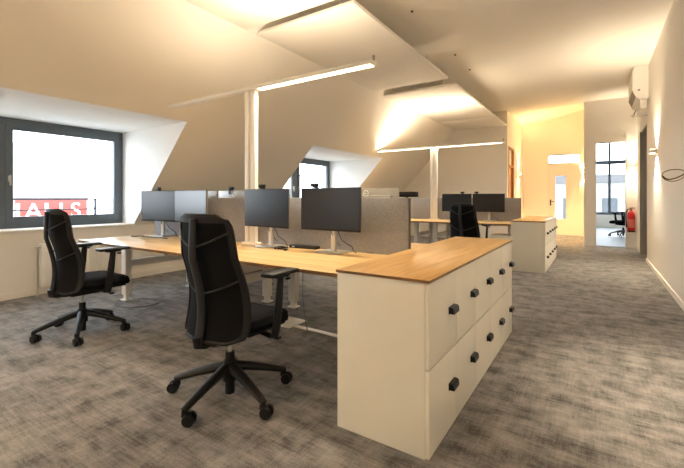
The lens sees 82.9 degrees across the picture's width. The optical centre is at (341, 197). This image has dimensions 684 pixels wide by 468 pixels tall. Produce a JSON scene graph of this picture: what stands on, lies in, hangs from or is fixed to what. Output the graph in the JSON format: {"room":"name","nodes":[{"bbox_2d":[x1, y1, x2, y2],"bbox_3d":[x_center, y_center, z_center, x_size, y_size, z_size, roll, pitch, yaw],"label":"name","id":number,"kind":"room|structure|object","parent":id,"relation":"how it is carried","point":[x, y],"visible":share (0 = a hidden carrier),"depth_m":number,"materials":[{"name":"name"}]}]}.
{"room":"open-plan office","nodes":[
{"label":"open-plan office","id":0,"kind":"room"},
{"bbox_2d":[0,224,184,294],"bbox_3d":[-3.592,0.805,5.543,0.500,0.790,17.700,0,0,33],"label":"wall","id":1,"kind":"structure","parent":0,"point":[18,253],"depth_m":4.75,"materials":[{"name":"white paint"}]},
{"bbox_2d":[35,240,121,295],"bbox_3d":[-3.459,0.880,5.173,0.126,0.640,1.070,0,0,33],"label":"radiator","id":2,"kind":"object","parent":1,"relation":"attached to","point":[95,261],"visible":0.31,"depth_m":5.16,"materials":[{"name":"white metal"}]},
{"bbox_2d":[0,265,185,300],"bbox_3d":[-3.377,1.163,5.401,0.015,0.075,17.700,0,0,33],"label":"baseboard","id":3,"kind":"structure","parent":1,"relation":"attached to","point":[21,294],"depth_m":4.85,"materials":[{"name":"white wood"}]},
{"bbox_3d":[-4.051,0.850,5.846,0.800,0.200,17.700,0,0,33],"label":"trim","id":4,"kind":"structure","parent":1,"relation":"attached to","visible":0},
{"bbox_2d":[13,198,111,213],"bbox_3d":[-4.482,0.376,4.920,0.027,0.749,2.980,0,0,33],"label":"guard rail","id":5,"kind":"object","parent":4,"relation":"on","point":[94,199],"visible":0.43,"depth_m":5.65,"materials":[{"name":"grey metal"}]},
{"bbox_2d":[0,87,187,222],"bbox_3d":[-3.621,-0.315,4.352,1.864,1.450,2.980,0,0,33],"label":"wall","id":6,"kind":"structure","parent":0,"point":[149,141],"depth_m":5.22,"materials":[{"name":"white paint"}]},
{"bbox_2d":[0,223,134,232],"bbox_3d":[-4.058,0.395,4.640,0.355,0.030,2.980,0,0,33],"label":"sill","id":7,"kind":"structure","parent":6,"relation":"on","point":[31,229],"depth_m":5.16,"materials":[{"name":"white"}]},
{"bbox_2d":[0,0,454,224],"bbox_3d":[-2.379,-1.140,4.743,2.934,3.100,17.700,0,0,33],"label":"wall","id":8,"kind":"structure","parent":0,"point":[140,56],"depth_m":4.90,"materials":[{"name":"white paint"}]},
{"bbox_2d":[0,116,122,228],"bbox_3d":[-4.197,-0.310,4.732,0.122,1.380,2.980,0,0,33],"label":"window","id":9,"kind":"structure","parent":8,"relation":"in","point":[7,125],"depth_m":5.10,"materials":[{"name":"grey"}]},
{"bbox_2d":[290,158,329,197],"bbox_3d":[-1.126,-0.310,9.390,0.122,1.380,2.860,0,0,33],"label":"window","id":10,"kind":"structure","parent":8,"relation":"in","point":[295,178],"depth_m":9.56,"materials":[{"name":"grey"}]},
{"bbox_2d":[282,145,381,188],"bbox_3d":[-0.549,-0.315,9.010,1.864,1.450,2.860,0,0,33],"label":"window recess","id":11,"kind":"structure","parent":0,"point":[347,169],"depth_m":10.04,"materials":[{"name":"white paint"}]},
{"bbox_2d":[0,227,683,467],"bbox_3d":[2.880,1.298,6.366,10.400,0.204,26.600,0,0,33],"label":"floor","id":12,"kind":"structure","parent":0,"point":[589,371],"depth_m":2.48,"materials":[{"name":"carpet"}]},
{"bbox_2d":[29,208,130,346],"bbox_3d":[-2.340,0.644,3.460,0.761,1.111,0.720,0,0,35],"label":"office chair","id":13,"kind":"object","parent":12,"relation":"on","point":[70,278],"visible":1,"depth_m":3.27,"materials":[{"name":"black fabric"}]},
{"bbox_2d":[114,298,160,307],"bbox_3d":[-2.328,1.194,4.415,0.459,0.012,0.420,0,0,33],"label":"cable","id":14,"kind":"object","parent":12,"relation":"on","point":[138,298],"visible":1,"depth_m":4.32,"materials":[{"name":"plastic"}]},
{"bbox_2d":[78,234,272,302],"bbox_3d":[-1.656,0.830,4.487,1.815,0.740,1.767,0,0,33],"label":"desk","id":15,"kind":"object","parent":12,"relation":"on","point":[171,246],"visible":0.38,"depth_m":4.40,"materials":[{"name":"brown wood"}]},
{"bbox_2d":[131,235,167,238],"bbox_3d":[-2.217,0.452,4.470,0.626,0.016,0.110,0,0,33],"label":"cable bundle","id":16,"kind":"object","parent":15,"relation":"on","point":[138,235],"visible":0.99,"depth_m":4.50,"materials":[{"name":"black"}]},
{"bbox_2d":[141,191,176,236],"bbox_3d":[-2.162,0.187,4.660,0.610,0.546,0.185,0,0,26],"label":"monitor","id":17,"kind":"object","parent":15,"relation":"on","point":[155,205],"visible":0.96,"depth_m":4.62,"materials":[{"name":"black"}]},
{"bbox_2d":[175,190,207,221],"bbox_3d":[-1.643,0.187,4.311,0.610,0.546,0.185,0,0,36],"label":"monitor","id":18,"kind":"object","parent":15,"relation":"on","point":[186,201],"visible":0.77,"depth_m":4.25,"materials":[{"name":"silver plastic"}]},
{"bbox_2d":[154,198,244,241],"bbox_3d":[-1.647,0.229,4.482,1.811,0.463,0.055,0,0,33],"label":"divider","id":19,"kind":"object","parent":15,"relation":"on","point":[232,209],"visible":0.26,"depth_m":4.19,"materials":[{"name":"grey fabric"}]},
{"bbox_2d":[208,191,217,197],"bbox_3d":[-1.760,0.187,4.778,0.610,0.546,0.185,0,0,37],"label":"monitor","id":20,"kind":"object","parent":15,"relation":"on","point":[211,194],"visible":0.02,"depth_m":4.66,"materials":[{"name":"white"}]},
{"bbox_2d":[219,190,244,197],"bbox_3d":[-1.229,0.187,4.386,0.610,0.546,0.185,0,0,33],"label":"monitor","id":21,"kind":"object","parent":15,"relation":"on","point":[237,193],"visible":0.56,"depth_m":4.43,"materials":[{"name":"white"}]},
{"bbox_2d":[167,55,375,243],"bbox_3d":[-0.913,-0.354,3.936,2.823,1.628,0.080,0,0,33],"label":"lamp","id":22,"kind":"object","parent":15,"relation":"on","point":[251,93],"visible":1,"depth_m":3.90,"materials":[{"name":"white metal"}]},
{"bbox_2d":[167,213,298,427],"bbox_3d":[-0.678,0.644,2.340,0.768,1.111,0.721,0,0,31],"label":"office chair","id":23,"kind":"object","parent":12,"relation":"on","point":[221,311],"visible":1,"depth_m":2.15,"materials":[{"name":"black fabric"}]},
{"bbox_2d":[281,317,304,327],"bbox_3d":[-0.524,1.194,3.729,0.260,0.012,0.250,0,0,33],"label":"outlet plate","id":24,"kind":"object","parent":12,"relation":"on","point":[291,322],"visible":0.49,"depth_m":3.69,"materials":[{"name":"white"}]},
{"bbox_2d":[178,243,426,308],"bbox_3d":[-0.163,0.830,3.503,1.740,0.740,1.767,0,0,33],"label":"desk","id":25,"kind":"object","parent":12,"relation":"on","point":[309,261],"visible":0.16,"depth_m":3.04,"materials":[{"name":"brown wood"}]},
{"bbox_2d":[245,188,289,247],"bbox_3d":[-0.684,0.187,3.685,0.610,0.546,0.185,0,0,37],"label":"monitor","id":26,"kind":"object","parent":25,"relation":"on","point":[270,208],"visible":0.98,"depth_m":3.63,"materials":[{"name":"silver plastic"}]},
{"bbox_2d":[258,184,265,188],"bbox_3d":[-0.757,-0.085,3.684,0.085,0.087,0.048,0,0,33],"label":"webcam","id":27,"kind":"object","parent":26,"relation":"attached to","point":[262,186],"visible":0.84,"depth_m":3.66,"materials":[{"name":"black plastic"}]},
{"bbox_2d":[274,246,288,250],"bbox_3d":[-0.520,0.450,3.479,0.138,0.020,0.205,0,0,-43],"label":"cable bundle","id":28,"kind":"object","parent":25,"relation":"on","point":[277,247],"visible":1,"depth_m":3.48,"materials":[{"name":"black plastic"}]},
{"bbox_2d":[289,244,319,249],"bbox_3d":[-0.344,0.446,3.538,0.300,0.028,0.076,0,0,31],"label":"station","id":29,"kind":"object","parent":25,"relation":"on","point":[300,246],"visible":1,"depth_m":3.51,"materials":[{"name":"black plastic"}]},
{"bbox_2d":[302,273,307,329],"bbox_3d":[-0.332,0.839,3.413,0.027,0.706,0.160,0,0,8],"label":"hanging cable","id":30,"kind":"object","parent":25,"relation":"hanging from","point":[303,273],"visible":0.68,"depth_m":3.40,"materials":[{"name":"grey plastic"}]},
{"bbox_2d":[301,187,361,253],"bbox_3d":[-0.075,0.187,3.284,0.610,0.546,0.185,0,0,33],"label":"monitor","id":31,"kind":"object","parent":25,"relation":"on","point":[333,210],"visible":1,"depth_m":3.23,"materials":[{"name":"black plastic"}]},
{"bbox_2d":[310,183,318,187],"bbox_3d":[-0.231,-0.085,3.337,0.085,0.087,0.048,0,0,33],"label":"webcam","id":32,"kind":"object","parent":31,"relation":"attached to","point":[313,185],"visible":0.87,"depth_m":3.32,"materials":[{"name":"black plastic"}]},
{"bbox_2d":[258,198,410,254],"bbox_3d":[-0.178,0.229,3.513,1.711,0.463,0.055,0,0,33],"label":"divider","id":33,"kind":"object","parent":25,"relation":"on","point":[386,222],"visible":0.48,"depth_m":3.23,"materials":[{"name":"grey fabric"}]},
{"bbox_2d":[362,188,398,197],"bbox_3d":[0.207,0.187,3.439,0.610,0.546,0.185,0,0,33],"label":"monitor","id":34,"kind":"object","parent":25,"relation":"on","point":[366,192],"visible":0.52,"depth_m":3.39,"materials":[{"name":"silver"}]},
{"bbox_2d":[399,192,417,197],"bbox_3d":[0.573,0.203,3.353,0.165,0.515,0.140,0,0,33],"label":"bar","id":35,"kind":"object","parent":25,"relation":"on","point":[401,194],"visible":0.45,"depth_m":3.32,"materials":[{"name":"black plastic"}]},
{"bbox_2d":[294,325,336,336],"bbox_3d":[0.045,1.194,3.297,1.155,0.012,0.045,0,0,33],"label":"duct","id":36,"kind":"object","parent":12,"relation":"on","point":[296,326],"visible":0.45,"depth_m":3.47,"materials":[{"name":"white metal"}]},
{"bbox_2d":[337,271,458,459],"bbox_3d":[0.310,0.794,2.059,0.532,0.811,0.408,0,0,33],"label":"base cabinet","id":37,"kind":"object","parent":12,"relation":"on","point":[397,382],"visible":0.92,"depth_m":1.89,"materials":[{"name":"white"}]},
{"bbox_2d":[336,237,512,283],"bbox_3d":[0.749,0.382,2.752,0.513,0.015,2.063,0,0,33],"label":"countertop","id":38,"kind":"structure","parent":37,"relation":"on","point":[428,263],"depth_m":2.32,"materials":[{"name":"brown wood"}]},
{"bbox_2d":[411,218,432,243],"bbox_3d":[1.267,0.830,8.921,1.815,0.740,1.767,0,0,33],"label":"desk","id":39,"kind":"object","parent":12,"relation":"on","point":[417,233],"visible":0.16,"depth_m":8.22,"materials":[{"name":"white metal"}]},
{"bbox_2d":[411,198,429,218],"bbox_3d":[1.276,0.229,8.915,1.811,0.463,0.055,0,0,33],"label":"divider","id":40,"kind":"object","parent":39,"relation":"on","point":[420,207],"visible":0.42,"depth_m":8.58,"materials":[{"name":"grey fabric"}]},
{"bbox_2d":[376,138,503,218],"bbox_3d":[2.002,-0.354,8.374,2.823,1.628,0.080,0,0,33],"label":"lamp","id":41,"kind":"object","parent":39,"relation":"on","point":[433,149],"visible":0.94,"depth_m":8.37,"materials":[{"name":"white metal"}]},
{"bbox_2d":[420,219,510,242],"bbox_3d":[2.760,0.830,7.937,1.740,0.740,1.767,0,0,33],"label":"desk","id":42,"kind":"object","parent":12,"relation":"on","point":[435,234],"visible":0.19,"depth_m":7.91,"materials":[{"name":"white wood"}]},
{"bbox_2d":[442,194,471,210],"bbox_3d":[2.389,0.187,8.019,0.610,0.546,0.185,0,0,33],"label":"monitor","id":43,"kind":"object","parent":42,"relation":"on","point":[448,200],"visible":0.68,"depth_m":8.01,"materials":[{"name":"black plastic"}]},
{"bbox_2d":[438,198,520,220],"bbox_3d":[2.745,0.229,7.946,1.711,0.463,0.055,0,0,33],"label":"divider","id":44,"kind":"object","parent":42,"relation":"on","point":[512,205],"visible":0.41,"depth_m":7.63,"materials":[{"name":"grey fabric"}]},
{"bbox_2d":[473,194,504,221],"bbox_3d":[2.915,0.187,7.673,0.610,0.546,0.185,0,0,33],"label":"monitor","id":45,"kind":"object","parent":42,"relation":"on","point":[489,203],"visible":0.98,"depth_m":7.62,"materials":[{"name":"black plastic"}]},
{"bbox_2d":[456,260,478,417],"bbox_3d":[0.536,0.794,2.402,0.532,0.811,0.408,0,0,33],"label":"base cabinet","id":46,"kind":"object","parent":12,"relation":"on","point":[467,356],"visible":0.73,"depth_m":2.25,"materials":[{"name":"white"}]},
{"bbox_2d":[449,203,491,237],"bbox_3d":[2.139,0.644,6.542,0.769,1.111,0.720,0,0,41],"label":"office chair","id":47,"kind":"object","parent":12,"relation":"on","point":[463,216],"visible":0.52,"depth_m":6.32,"materials":[{"name":"black fabric"}]},
{"bbox_2d":[475,253,493,386],"bbox_3d":[0.761,0.794,2.744,0.532,0.811,0.408,0,0,33],"label":"base cabinet","id":48,"kind":"object","parent":12,"relation":"on","point":[484,280],"visible":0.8,"depth_m":2.60,"materials":[{"name":"white"}]},
{"bbox_2d":[491,247,504,362],"bbox_3d":[0.987,0.794,3.086,0.532,0.811,0.408,0,0,33],"label":"base cabinet","id":49,"kind":"object","parent":12,"relation":"on","point":[497,321],"visible":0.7,"depth_m":2.94,"materials":[{"name":"white wood"}]},
{"bbox_2d":[490,233,510,239],"bbox_3d":[2.913,0.930,6.980,0.400,0.540,0.418,0,0,33],"label":"pedestal","id":50,"kind":"object","parent":12,"relation":"on","point":[495,235],"visible":0.08,"depth_m":6.84,"materials":[{"name":"white"}]},
{"bbox_2d":[502,242,514,345],"bbox_3d":[1.213,0.794,3.429,0.532,0.811,0.408,0,0,33],"label":"base cabinet","id":51,"kind":"object","parent":12,"relation":"on","point":[507,264],"visible":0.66,"depth_m":3.30,"materials":[{"name":"white"}]},
{"bbox_2d":[511,222,548,273],"bbox_3d":[3.126,0.794,6.425,0.532,0.811,0.408,0,0,33],"label":"base cabinet","id":52,"kind":"object","parent":12,"relation":"on","point":[530,239],"visible":0.93,"depth_m":6.25,"materials":[{"name":"white wood"}]},
{"bbox_2d":[510,216,556,222],"bbox_3d":[3.565,0.382,7.117,0.513,0.015,2.063,0,0,33],"label":"countertop","id":53,"kind":"structure","parent":52,"relation":"on","point":[543,219],"depth_m":6.73,"materials":[{"name":"brown wood"}]},
{"bbox_2d":[548,221,551,267],"bbox_3d":[3.352,0.794,6.768,0.532,0.811,0.408,0,0,33],"label":"base cabinet","id":54,"kind":"object","parent":12,"relation":"on","point":[549,230],"visible":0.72,"depth_m":6.70,"materials":[{"name":"white wood"}]},
{"bbox_2d":[550,220,553,264],"bbox_3d":[3.578,0.794,7.110,0.532,0.811,0.408,0,0,33],"label":"base cabinet","id":55,"kind":"object","parent":12,"relation":"on","point":[551,229],"visible":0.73,"depth_m":7.00,"materials":[{"name":"white wood"}]},
{"bbox_2d":[552,219,555,262],"bbox_3d":[3.803,0.794,7.452,0.532,0.811,0.408,0,0,33],"label":"base cabinet","id":56,"kind":"object","parent":12,"relation":"on","point":[553,227],"visible":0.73,"depth_m":7.32,"materials":[{"name":"white"}]},
{"bbox_2d":[554,218,557,259],"bbox_3d":[4.029,0.794,7.794,0.532,0.811,0.408,0,0,33],"label":"base cabinet","id":57,"kind":"object","parent":12,"relation":"on","point":[555,245],"visible":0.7,"depth_m":7.67,"materials":[{"name":"white wood"}]},
{"bbox_2d":[608,212,624,236],"bbox_3d":[8.756,0.644,12.044,0.754,1.111,0.717,0,0,-37],"label":"office chair","id":58,"kind":"object","parent":12,"relation":"on","point":[617,222],"visible":0.52,"depth_m":12.01,"materials":[{"name":"black plastic"}]},
{"bbox_2d":[399,111,507,237],"bbox_3d":[2.911,-0.610,11.945,4.110,3.620,0.150,0,0,33],"label":"wall","id":59,"kind":"structure","parent":0,"point":[483,169],"depth_m":11.29,"materials":[{"name":"white paint"}]},
{"bbox_2d":[411,234,635,248],"bbox_3d":[4.233,1.165,10.975,6.545,0.070,0.015,0,0,33],"label":"baseboard","id":60,"kind":"structure","parent":59,"relation":"attached to","point":[426,235],"depth_m":11.71,"materials":[{"name":"white"}]},
{"bbox_2d":[305,0,672,112],"bbox_3d":[0.428,-2.495,2.982,4.529,0.150,17.850,0,0,33],"label":"ceiling","id":61,"kind":"structure","parent":0,"point":[519,55],"depth_m":6.02,"materials":[{"name":"white paint"}]},
{"bbox_2d":[184,0,332,29],"bbox_3d":[-1.383,-2.217,3.008,1.420,0.405,3.000,0,0,33],"label":"sail","id":62,"kind":"object","parent":61,"relation":"hanging from","point":[246,14],"visible":1,"depth_m":4.12,"materials":[{"name":"white"}]},
{"bbox_2d":[256,0,447,90],"bbox_3d":[0.365,-2.217,5.659,1.420,0.405,3.030,0,0,33],"label":"ceiling panel","id":63,"kind":"object","parent":61,"relation":"hanging from","point":[345,33],"visible":0.99,"depth_m":5.15,"materials":[{"name":"white"}]},
{"bbox_2d":[384,68,494,122],"bbox_3d":[2.308,-2.217,8.605,1.420,0.405,3.210,0,0,33],"label":"sail","id":64,"kind":"object","parent":61,"relation":"hanging from","point":[444,102],"visible":0.9,"depth_m":8.16,"materials":[{"name":"white"}]},
{"bbox_2d":[440,111,506,129],"bbox_3d":[3.596,-2.217,10.559,1.420,0.405,1.370,0,0,33],"label":"sail","id":65,"kind":"object","parent":61,"relation":"hanging from","point":[494,121],"visible":0.79,"depth_m":10.47,"materials":[{"name":"white"}]},
{"bbox_2d":[508,112,522,217],"bbox_3d":[5.335,-0.950,12.024,0.150,4.300,2.650,0,0,33],"label":"wall","id":66,"kind":"structure","parent":0,"point":[515,129],"depth_m":12.16,"materials":[{"name":"white paint"}]},
{"bbox_2d":[508,146,513,197],"bbox_3d":[4.865,-0.130,11.274,0.132,2.660,0.820,0,0,33],"label":"door","id":67,"kind":"structure","parent":66,"relation":"in","point":[510,150],"depth_m":11.44,"materials":[{"name":"brown wood"}]},
{"bbox_2d":[509,103,583,126],"bbox_3d":[6.131,-2.890,11.469,1.990,1.020,2.900,0,0,33],"label":"ceiling","id":68,"kind":"structure","parent":0,"point":[531,116],"depth_m":11.80,"materials":[{"name":"white paint"}]},
{"bbox_2d":[523,110,583,235],"bbox_3d":[6.903,-0.950,12.667,2.060,4.300,0.150,0,0,33],"label":"wall","id":69,"kind":"structure","parent":0,"point":[565,133],"depth_m":12.73,"materials":[{"name":"white paint"}]},
{"bbox_2d":[547,152,580,235],"bbox_3d":[7.141,-0.120,12.466,0.950,2.640,0.164,0,0,33],"label":"door","id":70,"kind":"structure","parent":69,"relation":"in","point":[571,225],"depth_m":12.39,"materials":[{"name":"white wood"}]},
{"bbox_2d":[584,97,636,248],"bbox_3d":[7.925,-0.950,8.639,4.280,4.300,0.150,0,0,33],"label":"wall","id":71,"kind":"structure","parent":0,"point":[607,119],"depth_m":9.47,"materials":[{"name":"white paint"}]},
{"bbox_2d":[594,140,626,247],"bbox_3d":[6.593,-0.100,9.518,0.670,2.600,0.190,0,0,33],"label":"trim","id":72,"kind":"structure","parent":71,"relation":"attached to","point":[612,141],"depth_m":9.48,"materials":[{"name":"white"}]},
{"bbox_2d":[625,209,634,231],"bbox_3d":[6.842,0.516,9.159,0.173,0.578,0.152,0,0,-17],"label":"fire extinguisher","id":73,"kind":"object","parent":71,"relation":"attached to","point":[630,217],"visible":1,"depth_m":9.11,"materials":[{"name":"red metal"}]},
{"bbox_2d":[596,215,624,227],"bbox_3d":[12.067,0.940,14.922,4.280,0.520,0.200,0,0,33],"label":"wall","id":74,"kind":"structure","parent":0,"point":[601,220],"depth_m":15.69,"materials":[{"name":"white paint"}]},
{"bbox_2d":[596,143,624,214],"bbox_3d":[12.056,-0.945,14.923,4.100,3.250,0.090,0,0,33],"label":"window","id":75,"kind":"structure","parent":74,"relation":"in","point":[609,162],"depth_m":15.68,"materials":[{"name":"grey metal"}]},
{"bbox_2d":[637,0,683,301],"bbox_3d":[2.214,-0.610,1.714,0.250,3.620,17.700,0,0,33],"label":"wall","id":76,"kind":"structure","parent":0,"point":[664,120],"depth_m":5.14,"materials":[{"name":"white paint"}]},
{"bbox_2d":[628,65,648,111],"bbox_3d":[5.761,-2.040,7.537,0.236,0.800,1.112,0,0,33],"label":"air conditioner","id":77,"kind":"object","parent":76,"relation":"attached to","point":[638,87],"visible":1,"depth_m":7.10,"materials":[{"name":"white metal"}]},
{"bbox_2d":[631,108,647,116],"bbox_3d":[5.542,-1.600,7.211,0.254,0.144,0.171,0,0,33],"label":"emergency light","id":78,"kind":"object","parent":76,"relation":"attached to","point":[632,115],"visible":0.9,"depth_m":7.19,"materials":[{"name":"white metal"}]},
{"bbox_2d":[640,124,646,254],"bbox_3d":[6.127,-0.100,7.711,0.220,2.600,1.180,0,0,33],"label":"door","id":79,"kind":"structure","parent":76,"relation":"in","point":[643,135],"depth_m":8.19,"materials":[{"name":"grey wood"}]},
{"bbox_2d":[649,149,656,153],"bbox_3d":[4.876,-0.730,6.068,0.100,0.070,0.100,0,0,33],"label":"wall sconce","id":80,"kind":"object","parent":76,"relation":"attached to","point":[651,151],"visible":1,"depth_m":6.03,"materials":[{"name":"white metal"}]},
{"bbox_2d":[646,258,683,310],"bbox_3d":[1.476,1.165,0.835,0.015,0.070,15.420,0,0,33],"label":"baseboard","id":81,"kind":"structure","parent":76,"relation":"attached to","point":[675,296],"depth_m":5.04,"materials":[{"name":"white wood"}]},
{"bbox_2d":[662,169,683,181],"bbox_3d":[3.528,-0.240,4.117,0.195,0.124,0.197,0,0,-25],"label":"ring","id":82,"kind":"object","parent":76,"relation":"attached to","point":[663,177],"visible":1,"depth_m":4.16,"materials":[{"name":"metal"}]},
{"label":"outside","id":83,"kind":"structure","parent":0,"visible":0},
{"bbox_3d":[-5.687,13.300,27.707,280.000,0.200,280.000,0,0,33],"label":"ground","id":84,"kind":"structure","parent":83,"visible":0},
{"bbox_2d":[13,142,20,216],"bbox_3d":[-17.489,5.120,20.707,0.200,16.160,0.500,0,0,33],"label":"mast","id":85,"kind":"object","parent":84,"relation":"on","point":[14,143],"visible":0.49,"depth_m":20.64,"materials":[{"name":"silver metal"}]},
{"bbox_2d":[15,196,87,213],"bbox_3d":[-24.200,6.525,30.331,13.200,13.350,28.400,0,0,33],"label":"house","id":86,"kind":"structure","parent":84,"relation":"on","point":[15,196],"depth_m":32.71,"materials":[{"name":"grey"}]},
{"bbox_2d":[15,200,86,216],"bbox_3d":[-19.583,1.015,24.981,0.300,1.770,5.550,0,0,33],"label":"shop sign","id":87,"kind":"object","parent":86,"relation":"attached to","point":[19,204],"visible":0.37,"depth_m":25.21,"materials":[{"name":"red"}]},
{"bbox_2d":[284,175,321,187],"bbox_3d":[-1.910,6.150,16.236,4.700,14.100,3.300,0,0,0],"label":"terrace railing","id":88,"kind":"object","parent":84,"relation":"on","point":[300,175],"visible":0.09,"depth_m":14.87,"materials":[{"name":"grey metal"}]},
{"bbox_2d":[555,174,624,218],"bbox_3d":[24.496,5.700,31.701,44.400,15.000,8.500,0,0,33],"label":"house","id":89,"kind":"structure","parent":84,"relation":"on","point":[617,180],"depth_m":29.78,"materials":[{"name":"grey"}]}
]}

